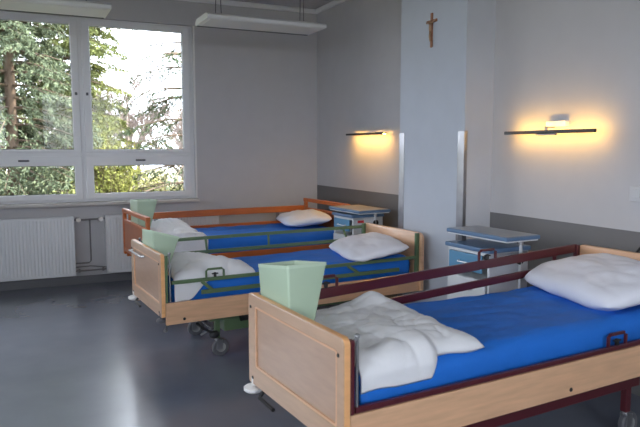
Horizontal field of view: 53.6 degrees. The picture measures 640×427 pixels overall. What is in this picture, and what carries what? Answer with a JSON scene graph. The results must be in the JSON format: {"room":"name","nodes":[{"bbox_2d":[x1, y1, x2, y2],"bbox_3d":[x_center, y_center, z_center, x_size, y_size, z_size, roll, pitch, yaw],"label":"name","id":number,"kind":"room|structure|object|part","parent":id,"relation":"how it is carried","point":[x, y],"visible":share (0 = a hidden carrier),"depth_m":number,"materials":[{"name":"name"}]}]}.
{"room":"hospital room","nodes":[
{"label":"hospital room","id":0,"kind":"room"},
{"bbox_2d":[0,0,316,281],"bbox_3d":[-2.902,-0.791,6.634,6.800,3.110,0.300,-3,7,-25],"label":"wall","id":1,"kind":"structure","parent":0,"point":[256,92],"depth_m":7.38,"materials":[{"name":"paint"}]},
{"bbox_2d":[0,216,80,281],"bbox_3d":[-3.017,0.360,6.456,1.103,0.620,0.134,-3,7,-25],"label":"radiator","id":2,"kind":"object","parent":1,"relation":"attached to","point":[44,247],"visible":1,"depth_m":6.45,"materials":[{"name":"white metal"}]},
{"bbox_2d":[0,216,72,220],"bbox_3d":[-3.041,0.058,6.396,1.032,0.006,0.089,-3,7,-25],"label":"grille","id":3,"kind":"object","parent":2,"relation":"attached to","point":[67,218],"depth_m":6.46,"materials":[{"name":"white metal"}]},
{"bbox_2d":[74,218,106,272],"bbox_3d":[-2.432,0.334,6.715,0.312,0.571,0.056,-3,7,-25],"label":"pipe","id":4,"kind":"object","parent":2,"relation":"attached to","point":[102,268],"visible":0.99,"depth_m":6.71,"materials":[{"name":"grey metal"}]},
{"bbox_2d":[0,272,131,290],"bbox_3d":[-2.835,0.725,6.649,6.200,0.090,0.012,-3,7,-25],"label":"baseboard","id":5,"kind":"structure","parent":1,"relation":"attached to","point":[74,280],"depth_m":6.71,"materials":[{"name":"grey"}]},
{"bbox_2d":[0,11,194,203],"bbox_3d":[-2.513,-1.083,6.688,2.375,1.920,0.120,-3,7,-25],"label":"window","id":6,"kind":"structure","parent":1,"relation":"in","point":[83,157],"depth_m":6.71,"materials":[{"name":"white plastic"}]},
{"bbox_3d":[-3.038,-1.301,6.413,1.124,1.370,0.065,-3,7,-25],"label":"sash","id":7,"kind":"part","parent":6,"relation":"part of","materials":[{"name":"white plastic"}]},
{"bbox_3d":[-3.038,-0.356,6.511,1.124,0.460,0.065,-3,7,-25],"label":"sash","id":8,"kind":"part","parent":6,"relation":"part of","materials":[{"name":"white plastic"}]},
{"bbox_3d":[-1.986,-1.352,6.908,1.124,1.370,0.065,-3,7,-25],"label":"sash","id":9,"kind":"part","parent":6,"relation":"part of","materials":[{"name":"white plastic"}]},
{"bbox_3d":[-1.986,-0.407,7.006,1.124,0.460,0.065,-3,7,-25],"label":"sash","id":10,"kind":"part","parent":6,"relation":"part of","materials":[{"name":"white plastic"}]},
{"bbox_2d":[0,198,199,208],"bbox_3d":[-2.494,-0.103,6.707,2.440,0.035,0.155,-3,7,-25],"label":"windowsill","id":11,"kind":"structure","parent":1,"relation":"attached to","point":[122,202],"depth_m":6.66,"materials":[{"name":"grey"}]},
{"bbox_2d":[98,214,218,272],"bbox_3d":[-1.770,0.299,7.042,1.306,0.620,0.134,-3,7,-25],"label":"radiator","id":12,"kind":"object","parent":1,"relation":"attached to","point":[116,260],"visible":0.29,"depth_m":6.79,"materials":[{"name":"white metal"}]},
{"bbox_2d":[192,26,197,197],"bbox_3d":[-1.411,-1.131,7.148,0.020,1.920,0.026,-3,7,-25],"label":"trim","id":13,"kind":"structure","parent":1,"relation":"attached to","point":[193,37],"depth_m":7.13,"materials":[{"name":"white plastic"}]},
{"bbox_2d":[177,0,317,13],"bbox_3d":[-2.827,-2.294,6.319,6.200,0.055,0.050,-3,7,-25],"label":"trim","id":14,"kind":"structure","parent":1,"relation":"attached to","point":[223,2],"depth_m":7.29,"materials":[{"name":"white paint"}]},
{"bbox_2d":[232,0,333,8],"bbox_3d":[-0.830,-1.987,2.102,6.800,0.200,10.000,-3,7,-25],"label":"ceiling","id":15,"kind":"structure","parent":0,"point":[312,4],"depth_m":7.26,"materials":[{"name":"paint"}]},
{"bbox_2d":[0,0,110,18],"bbox_3d":[-2.510,-1.937,5.111,1.515,0.518,0.440,-3,7,-25],"label":"pendant light","id":16,"kind":"object","parent":15,"relation":"hanging from","point":[74,8],"visible":1,"depth_m":5.23,"materials":[{"name":"white metal"}]},
{"bbox_2d":[195,0,326,35],"bbox_3d":[-0.559,-2.032,6.028,1.170,0.518,0.440,-3,7,-25],"label":"pendant light","id":17,"kind":"object","parent":15,"relation":"hanging from","point":[207,20],"visible":1,"depth_m":5.95,"materials":[{"name":"white metal"}]},
{"bbox_2d":[200,18,321,34],"bbox_3d":[-0.555,-1.778,6.045,1.110,0.005,0.360,-3,7,-25],"label":"diffuser","id":18,"kind":"object","parent":17,"relation":"attached to","point":[245,24],"depth_m":6.00,"materials":[{"name":"white plastic"}]},
{"bbox_2d":[0,280,639,426],"bbox_3d":[-0.830,1.281,2.439,6.800,0.150,10.000,-3,7,-25],"label":"floor","id":19,"kind":"structure","parent":0,"point":[80,355],"depth_m":4.09,"materials":[{"name":"grey"}]},
{"bbox_2d":[122,198,349,257],"bbox_3d":[-0.830,0.350,6.433,2.080,0.880,0.966,-3,7,-29],"label":"hospital bed","id":20,"kind":"object","parent":19,"relation":"on","point":[131,230],"visible":0.16,"depth_m":6.52,"materials":[{"name":"brown wood"}]},
{"bbox_3d":[-1.941,0.181,6.310,0.032,0.443,0.055,-3,7,-29],"label":"post","id":21,"kind":"part","parent":20,"relation":"part of","materials":[{"name":"brown wood"}]},
{"bbox_3d":[-1.720,0.243,5.920,0.020,0.280,0.860,-3,7,-29],"label":"panel","id":22,"kind":"part","parent":20,"relation":"part of","materials":[{"name":"brown wood"}]},
{"bbox_3d":[-1.720,0.108,5.906,0.028,0.030,0.860,-3,7,-29],"label":"cross rail","id":23,"kind":"part","parent":20,"relation":"part of","materials":[{"name":"brown wood"}]},
{"bbox_3d":[-1.720,0.009,5.896,0.040,0.040,0.966,-3,7,-29],"label":"rail","id":24,"kind":"part","parent":20,"relation":"part of","materials":[{"name":"brown wood"}]},
{"bbox_2d":[130,199,156,226],"bbox_3d":[-1.688,0.035,6.078,0.192,0.347,0.302,-3,7,-29],"label":"bin","id":25,"kind":"object","parent":20,"relation":"hanging from","point":[146,207],"visible":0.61,"depth_m":5.94,"materials":[{"name":"green plastic"}]},
{"bbox_3d":[-1.498,0.262,5.525,0.032,0.443,0.055,-3,7,-29],"label":"post","id":26,"kind":"part","parent":20,"relation":"part of","materials":[{"name":"brown wood"}]},
{"bbox_3d":[-1.045,-0.014,6.789,1.980,0.068,0.023,-3,7,-29],"label":"rail","id":27,"kind":"part","parent":20,"relation":"part of","materials":[{"name":"brown wood"}]},
{"bbox_3d":[-1.045,0.145,6.805,1.980,0.068,0.023,-3,7,-29],"label":"rail","id":28,"kind":"part","parent":20,"relation":"part of","materials":[{"name":"brown wood"}]},
{"bbox_2d":[193,223,333,253],"bbox_3d":[-0.827,0.256,6.410,1.975,0.190,0.875,-3,7,-29],"label":"mattress","id":29,"kind":"object","parent":20,"relation":"on","point":[220,243],"visible":0.31,"depth_m":6.25,"materials":[{"name":"blue fabric"}]},
{"bbox_2d":[150,218,207,253],"bbox_3d":[-1.424,0.216,6.002,0.546,0.303,0.817,-3,7,-29],"label":"quilt","id":30,"kind":"object","parent":29,"relation":"on","point":[176,227],"visible":0.51,"depth_m":5.78,"materials":[{"name":"white fabric"}]},
{"bbox_2d":[276,209,331,226],"bbox_3d":[-0.182,0.044,6.767,0.484,0.154,0.739,-2,6,-15],"label":"pillow","id":31,"kind":"object","parent":29,"relation":"on","point":[296,218],"visible":1,"depth_m":6.50,"materials":[{"name":"white fabric"}]},
{"bbox_3d":[0.059,-0.019,6.897,0.028,0.030,0.860,-3,7,-29],"label":"cross rail","id":32,"kind":"part","parent":20,"relation":"part of","materials":[{"name":"brown wood"}]},
{"bbox_3d":[0.059,0.128,6.912,0.020,0.305,0.860,-3,7,-29],"label":"panel","id":33,"kind":"part","parent":20,"relation":"part of","materials":[{"name":"brown wood"}]},
{"bbox_3d":[0.059,-0.119,6.886,0.040,0.040,0.966,-3,7,-29],"label":"rail","id":34,"kind":"part","parent":20,"relation":"part of","materials":[{"name":"brown wood"}]},
{"bbox_2d":[128,223,423,355],"bbox_3d":[-0.315,0.555,4.944,2.158,0.780,0.851,-3,7,-29],"label":"hospital bed","id":35,"kind":"object","parent":19,"relation":"on","point":[149,266],"visible":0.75,"depth_m":4.49,"materials":[{"name":"brown wood"}]},
{"bbox_3d":[-1.319,0.285,4.540,0.033,0.016,0.346,-3,7,-29],"label":"chart rail","id":36,"kind":"part","parent":35,"relation":"part of","materials":[{"name":"metal"}]},
{"bbox_3d":[-1.202,0.418,4.415,0.012,0.280,0.693,-3,7,-29],"label":"panel","id":37,"kind":"part","parent":35,"relation":"part of","materials":[{"name":"brown wood"}]},
{"bbox_3d":[-1.208,0.434,4.428,0.030,0.415,0.810,-3,7,-29],"label":"footboard","id":38,"kind":"part","parent":35,"relation":"part of","materials":[{"name":"brown wood"}]},
{"bbox_2d":[142,229,178,264],"bbox_3d":[-1.142,0.278,4.526,0.201,0.358,0.309,-3,7,-29],"label":"bin","id":39,"kind":"object","parent":35,"relation":"hanging from","point":[163,243],"visible":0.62,"depth_m":4.39,"materials":[{"name":"green plastic"}]},
{"bbox_3d":[-0.996,0.427,4.099,0.018,0.312,0.028,-3,7,-29],"label":"guide post","id":40,"kind":"part","parent":35,"relation":"part of","materials":[{"name":"metal"}]},
{"bbox_3d":[-0.977,0.414,4.106,0.026,0.328,0.020,-3,7,-29],"label":"guide rod","id":41,"kind":"part","parent":35,"relation":"part of","materials":[{"name":"grey metal"}]},
{"bbox_3d":[-0.705,0.404,4.257,0.136,0.082,0.014,-3,7,-29],"label":"release handle","id":42,"kind":"part","parent":35,"relation":"part of","materials":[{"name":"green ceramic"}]},
{"bbox_3d":[-0.721,0.803,4.425,0.036,0.132,0.036,-3,7,-29],"label":"leg","id":43,"kind":"part","parent":35,"relation":"part of","materials":[{"name":"green metal"}]},
{"bbox_3d":[-0.476,0.168,5.266,2.000,0.026,0.018,-3,7,-29],"label":"rail","id":44,"kind":"part","parent":35,"relation":"part of","materials":[{"name":"green metal"}]},
{"bbox_2d":[168,248,409,302],"bbox_3d":[-0.282,0.448,4.952,1.965,0.200,0.724,-3,7,-29],"label":"mattress","id":45,"kind":"object","parent":35,"relation":"on","point":[327,255],"visible":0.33,"depth_m":4.90,"materials":[{"name":"blue fabric"}]},
{"bbox_2d":[167,252,254,301],"bbox_3d":[-0.851,0.414,4.563,0.587,0.266,0.645,-3,7,-29],"label":"quilt","id":46,"kind":"object","parent":45,"relation":"on","point":[183,265],"visible":0.8,"depth_m":4.33,"materials":[{"name":"white fabric"}]},
{"bbox_2d":[329,232,408,261],"bbox_3d":[0.384,0.267,5.205,0.501,0.170,0.797,-1,6,-13],"label":"pillow","id":47,"kind":"object","parent":45,"relation":"on","point":[365,247],"visible":1,"depth_m":4.95,"materials":[{"name":"white fabric"}]},
{"bbox_3d":[-0.097,0.401,4.600,1.990,0.024,0.018,-3,7,-29],"label":"rail","id":48,"kind":"part","parent":35,"relation":"part of","materials":[{"name":"green metal"}]},
{"bbox_3d":[0.396,0.248,5.763,0.030,0.325,0.028,-3,7,-29],"label":"guide post","id":49,"kind":"part","parent":35,"relation":"part of","materials":[{"name":"green metal"}]},
{"bbox_3d":[0.614,0.353,5.447,0.028,0.473,0.850,-3,7,-29],"label":"headboard","id":50,"kind":"part","parent":35,"relation":"part of","materials":[{"name":"brown wood"}]},
{"bbox_3d":[0.777,0.318,5.088,0.030,0.325,0.028,-3,7,-29],"label":"guide post","id":51,"kind":"part","parent":35,"relation":"part of","materials":[{"name":"green metal"}]},
{"bbox_2d":[329,205,390,238],"bbox_3d":[0.386,0.374,6.250,0.390,0.870,0.565,-3,7,-29],"label":"nightstand","id":52,"kind":"object","parent":19,"relation":"on","point":[346,215],"visible":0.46,"depth_m":6.12,"materials":[{"name":"white"}]},
{"bbox_3d":[0.219,0.455,6.223,0.013,0.495,0.328,-3,7,-29],"label":"door","id":53,"kind":"part","parent":52,"relation":"part of","materials":[{"name":"white"}]},
{"bbox_3d":[0.213,0.107,6.198,0.013,0.113,0.283,-3,7,-29],"label":"drawer","id":54,"kind":"part","parent":52,"relation":"part of","materials":[{"name":"blue plastic"}]},
{"bbox_2d":[329,205,390,219],"bbox_3d":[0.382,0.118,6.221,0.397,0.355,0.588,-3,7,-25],"label":"tray","id":55,"kind":"object","parent":52,"relation":"on","point":[345,212],"depth_m":6.11,"materials":[{"name":"plastic"}]},
{"bbox_2d":[244,244,639,426],"bbox_3d":[0.835,0.692,3.091,2.284,0.887,0.836,-3,7,-29],"label":"hospital bed","id":56,"kind":"object","parent":19,"relation":"on","point":[309,368],"visible":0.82,"depth_m":2.63,"materials":[{"name":"brown wood"}]},
{"bbox_3d":[-0.222,0.802,2.741,0.046,0.059,0.149,-3,7,-29],"label":"foot lever","id":57,"kind":"part","parent":56,"relation":"part of","materials":[{"name":"black metal"}]},
{"bbox_2d":[258,260,326,320],"bbox_3d":[-0.118,0.383,2.773,0.192,0.371,0.328,-3,7,-29],"label":"bin","id":58,"kind":"object","parent":56,"relation":"hanging from","point":[296,285],"visible":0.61,"depth_m":2.65,"materials":[{"name":"green plastic"}]},
{"bbox_3d":[-0.103,0.583,2.531,0.012,0.280,0.709,-3,7,-29],"label":"panel","id":59,"kind":"part","parent":56,"relation":"part of","materials":[{"name":"brown wood"}]},
{"bbox_3d":[-0.110,0.599,2.544,0.030,0.415,0.826,-3,7,-29],"label":"footboard","id":60,"kind":"part","parent":56,"relation":"part of","materials":[{"name":"brown wood"}]},
{"bbox_3d":[0.028,0.338,3.058,0.136,0.082,0.014,-3,7,-29],"label":"release handle","id":61,"kind":"part","parent":56,"relation":"part of","materials":[{"name":"red metal"}]},
{"bbox_3d":[0.107,0.570,2.206,0.018,0.268,0.028,-3,7,-29],"label":"guide post","id":62,"kind":"part","parent":56,"relation":"part of","materials":[{"name":"red metal"}]},
{"bbox_3d":[0.126,0.557,2.213,0.026,0.284,0.020,-3,7,-29],"label":"guide rod","id":63,"kind":"part","parent":56,"relation":"part of","materials":[{"name":"grey metal"}]},
{"bbox_3d":[0.666,0.314,3.418,2.117,0.144,0.018,-3,7,-29],"label":"rail","id":64,"kind":"part","parent":56,"relation":"part of","materials":[{"name":"red metal"}]},
{"bbox_3d":[0.942,0.238,3.567,0.136,0.082,0.014,-3,7,-29],"label":"release handle","id":65,"kind":"part","parent":56,"relation":"part of","materials":[{"name":"red metal"}]},
{"bbox_2d":[354,286,639,406],"bbox_3d":[0.861,0.567,3.097,2.095,0.195,0.750,-3,7,-29],"label":"mattress","id":66,"kind":"object","parent":56,"relation":"on","point":[521,327],"visible":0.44,"depth_m":2.86,"materials":[{"name":"blue fabric"}]},
{"bbox_2d":[315,291,483,394],"bbox_3d":[0.248,0.505,2.733,0.658,0.186,0.796,-3,7,-29],"label":"quilt","id":67,"kind":"object","parent":66,"relation":"on","point":[399,345],"visible":0.8,"depth_m":2.48,"materials":[{"name":"white fabric"}]},
{"bbox_2d":[524,253,639,310],"bbox_3d":[1.520,0.355,3.411,0.550,0.222,0.779,-2,6,-15],"label":"pillow","id":68,"kind":"object","parent":66,"relation":"on","point":[597,281],"visible":0.99,"depth_m":3.25,"materials":[{"name":"white fabric"}]},
{"bbox_3d":[1.051,0.637,2.746,2.135,0.022,0.018,-3,7,-29],"label":"rail","id":69,"kind":"part","parent":56,"relation":"part of","materials":[{"name":"brown wood"}]},
{"bbox_3d":[1.593,0.359,3.946,0.030,0.331,0.028,-3,7,-29],"label":"guide post","id":70,"kind":"part","parent":56,"relation":"part of","materials":[{"name":"red metal"}]},
{"bbox_3d":[1.815,0.468,3.626,0.028,0.487,0.826,-3,7,-29],"label":"headboard","id":71,"kind":"part","parent":56,"relation":"part of","materials":[{"name":"brown wood"}]},
{"bbox_3d":[1.371,0.587,2.923,0.136,0.082,0.014,-3,7,-29],"label":"release handle","id":72,"kind":"part","parent":56,"relation":"part of","materials":[{"name":"red metal"}]},
{"bbox_3d":[1.539,0.931,3.190,0.036,0.132,0.036,-3,7,-29],"label":"leg","id":73,"kind":"part","parent":56,"relation":"part of","materials":[{"name":"red metal"}]},
{"bbox_2d":[445,225,539,298],"bbox_3d":[1.110,0.568,4.157,0.380,0.915,0.560,-3,7,-28],"label":"base cabinet","id":74,"kind":"object","parent":19,"relation":"on","point":[462,250],"visible":0.41,"depth_m":4.06,"materials":[{"name":"white"}]},
{"bbox_3d":[0.943,0.310,4.110,0.013,0.113,0.313,-3,7,-28],"label":"drawer","id":75,"kind":"part","parent":74,"relation":"part of","materials":[{"name":"blue plastic"}]},
{"bbox_3d":[0.949,0.664,4.136,0.013,0.508,0.358,-3,7,-28],"label":"door","id":76,"kind":"part","parent":74,"relation":"part of","materials":[{"name":"white"}]},
{"bbox_2d":[447,225,539,242],"bbox_3d":[1.113,0.131,4.113,0.313,0.036,0.573,-3,7,-25],"label":"tray","id":77,"kind":"object","parent":74,"relation":"on","point":[482,232],"depth_m":4.01,"materials":[{"name":"plastic"}]},
{"bbox_3d":[1.271,0.341,4.031,0.036,0.337,0.031,-3,7,-28],"label":"tray post","id":78,"kind":"part","parent":74,"relation":"part of","materials":[{"name":"white metal"}]},
{"bbox_2d":[317,0,401,194],"bbox_3d":[2.109,-0.978,3.602,0.300,2.115,9.400,-3,7,-25],"label":"wall","id":79,"kind":"structure","parent":0,"point":[359,47],"depth_m":6.80,"materials":[{"name":"paint"}]},
{"bbox_2d":[316,0,346,12],"bbox_3d":[0.477,-2.315,6.522,0.050,0.055,2.405,-3,7,-25],"label":"trim","id":80,"kind":"structure","parent":79,"relation":"attached to","point":[335,2],"depth_m":7.26,"materials":[{"name":"white paint"}]},
{"bbox_2d":[317,185,398,227],"bbox_3d":[2.109,0.569,3.762,0.300,0.995,9.400,-3,7,-25],"label":"wainscot","id":81,"kind":"object","parent":79,"relation":"attached to","point":[327,193],"depth_m":6.84,"materials":[{"name":"paint"}]},
{"bbox_2d":[346,132,386,135],"bbox_3d":[0.496,-0.828,6.560,0.115,0.030,0.770,-3,7,-25],"label":"wall lamp","id":82,"kind":"object","parent":79,"relation":"attached to","point":[365,133],"visible":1,"depth_m":6.51,"materials":[{"name":"grey metal"}]},
{"bbox_2d":[400,0,495,304],"bbox_3d":[1.039,-0.636,5.136,0.359,3.110,0.880,-3,7,-25],"label":"wall column","id":83,"kind":"structure","parent":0,"point":[447,88],"depth_m":4.89,"materials":[{"name":"paint"}]},
{"bbox_2d":[397,133,404,295],"bbox_3d":[0.713,0.046,5.502,0.029,1.477,0.079,-3,7,-25],"label":"guard","id":84,"kind":"object","parent":83,"relation":"attached to","point":[401,135],"visible":0.54,"depth_m":5.46,"materials":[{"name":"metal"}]},
{"bbox_2d":[426,13,436,47],"bbox_3d":[0.865,-1.435,4.960,0.034,0.265,0.136,-3,7,-25],"label":"crucifix","id":85,"kind":"object","parent":83,"relation":"attached to","point":[430,22],"visible":1,"depth_m":4.96,"materials":[{"name":"brown wood"}]},
{"bbox_2d":[456,131,467,239],"bbox_3d":[1.059,0.121,4.774,0.029,1.477,0.079,-3,7,-25],"label":"guard","id":86,"kind":"object","parent":83,"relation":"attached to","point":[462,135],"visible":0.42,"depth_m":4.72,"materials":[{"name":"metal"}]},
{"bbox_2d":[490,0,639,231],"bbox_3d":[2.640,-0.799,2.019,0.099,2.145,6.065,-3,7,-25],"label":"wall","id":87,"kind":"structure","parent":0,"point":[575,61],"depth_m":4.11,"materials":[{"name":"paint"}]},
{"bbox_2d":[504,120,596,134],"bbox_3d":[1.524,-0.561,4.154,0.125,0.096,0.780,-3,7,-25],"label":"wall lamp","id":88,"kind":"object","parent":87,"relation":"attached to","point":[560,123],"visible":1,"depth_m":4.12,"materials":[{"name":"grey metal"}]},
{"bbox_2d":[490,212,639,395],"bbox_3d":[2.640,0.748,2.179,0.100,0.965,6.065,-3,7,-25],"label":"wainscot","id":89,"kind":"structure","parent":87,"relation":"attached to","point":[552,233],"depth_m":4.20,"materials":[{"name":"paint"}]},
{"bbox_2d":[629,186,639,201],"bbox_3d":[1.832,-0.113,3.671,0.018,0.090,0.090,-3,7,-25],"label":"light switch","id":90,"kind":"object","parent":87,"relation":"attached to","point":[634,192],"visible":1,"depth_m":3.67,"materials":[{"name":"grey plastic"}]},
{"label":"outside","id":91,"kind":"structure","parent":0,"visible":0},
{"bbox_2d":[4,168,181,186],"bbox_3d":[-2.172,1.288,12.588,120.000,0.250,130.000,-3,7,-25],"label":"ground","id":92,"kind":"structure","parent":91,"point":[143,170],"depth_m":58.92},
{"bbox_2d":[0,29,46,194],"bbox_3d":[-10.216,-5.251,18.480,5.305,12.454,5.348,-1,6,-10],"label":"spruce tree","id":93,"kind":"object","parent":92,"relation":"on","point":[21,116],"visible":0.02,"depth_m":19.42,"materials":[{"name":"green plant"}]},
{"bbox_2d":[0,20,105,195],"bbox_3d":[-5.896,-3.051,11.796,4.158,9.456,3.939,-6,8,-44],"label":"spruce tree","id":94,"kind":"object","parent":92,"relation":"on","point":[14,42],"visible":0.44,"depth_m":11.84,"materials":[{"name":"green plant"}]},
{"bbox_2d":[52,181,99,193],"bbox_3d":[-4.424,0.361,11.445,1.887,2.097,1.888,4,7,37],"label":"bush","id":95,"kind":"object","parent":92,"relation":"on","point":[64,192],"visible":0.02,"depth_m":11.18,"materials":[{"name":"green plant"}]},
{"bbox_2d":[18,24,144,194],"bbox_3d":[-5.348,-3.746,13.733,3.726,10.072,3.464,-2,6,-19],"label":"spruce tree","id":96,"kind":"object","parent":92,"relation":"on","point":[99,52],"visible":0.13,"depth_m":13.85,"materials":[{"name":"green plant"}]},
{"bbox_2d":[72,74,115,128],"bbox_3d":[-11.365,-3.638,29.719,3.721,6.034,4.712,-3,7,-25],"label":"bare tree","id":97,"kind":"object","parent":92,"relation":"on","point":[104,74],"visible":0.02,"depth_m":29.38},
{"bbox_2d":[65,109,158,192],"bbox_3d":[-4.562,-0.513,13.410,2.367,3.437,2.110,-3,7,-25],"label":"bush","id":98,"kind":"object","parent":92,"relation":"on","point":[108,180],"visible":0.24,"depth_m":13.18,"materials":[{"name":"green plant"}]},
{"bbox_3d":[-4.532,-0.543,13.486,1.626,3.223,1.591,-3,7,-25],"label":"stem","id":99,"kind":"part","parent":98,"relation":"part of","materials":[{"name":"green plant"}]},
{"bbox_2d":[91,89,142,148],"bbox_3d":[-9.389,-3.147,27.865,3.050,5.468,2.550,-2,6,-21],"label":"bare tree","id":100,"kind":"object","parent":92,"relation":"on","point":[108,112],"visible":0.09,"depth_m":27.53,"materials":[{"name":"plant"}]},
{"bbox_2d":[71,66,173,171],"bbox_3d":[-8.927,-3.615,28.317,4.890,6.279,3.016,-3,7,-25],"label":"bare tree","id":101,"kind":"object","parent":92,"relation":"on","point":[129,116],"visible":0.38,"depth_m":28.61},
{"bbox_2d":[111,90,174,184],"bbox_3d":[-8.742,-3.294,30.294,3.975,5.231,2.998,0,6,3],"label":"bare tree","id":102,"kind":"object","parent":92,"relation":"on","point":[153,101],"visible":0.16,"depth_m":30.18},
{"bbox_2d":[114,30,183,191],"bbox_3d":[-2.884,-3.025,13.402,3.604,8.239,3.951,5,8,42],"label":"spruce tree","id":103,"kind":"object","parent":92,"relation":"on","point":[173,53],"visible":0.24,"depth_m":13.20,"materials":[{"name":"green plant"}]},
{"bbox_2d":[131,169,182,190],"bbox_3d":[-5.946,-0.802,23.448,3.383,1.943,3.226,-6,8,-45],"label":"bush","id":104,"kind":"object","parent":92,"relation":"on","point":[161,175],"visible":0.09,"depth_m":22.90,"materials":[{"name":"green plant"}]},
{"bbox_2d":[140,176,176,190],"bbox_3d":[-3.900,0.075,14.922,2.384,1.983,2.492,-1,6,-9],"label":"bush","id":105,"kind":"object","parent":92,"relation":"on","point":[156,176],"visible":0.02,"depth_m":14.70,"materials":[{"name":"green plant"}]},
{"bbox_2d":[137,105,182,177],"bbox_3d":[-6.463,-2.685,27.916,2.752,4.516,4.064,-3,7,-25],"label":"bare tree","id":106,"kind":"object","parent":92,"relation":"on","point":[178,126],"visible":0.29,"depth_m":28.42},
{"bbox_2d":[149,103,181,131],"bbox_3d":[-6.280,-3.647,30.643,3.961,5.875,2.972,-3,7,-25],"label":"bare tree","id":107,"kind":"object","parent":92,"relation":"on","point":[180,110],"visible":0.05,"depth_m":30.77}
]}

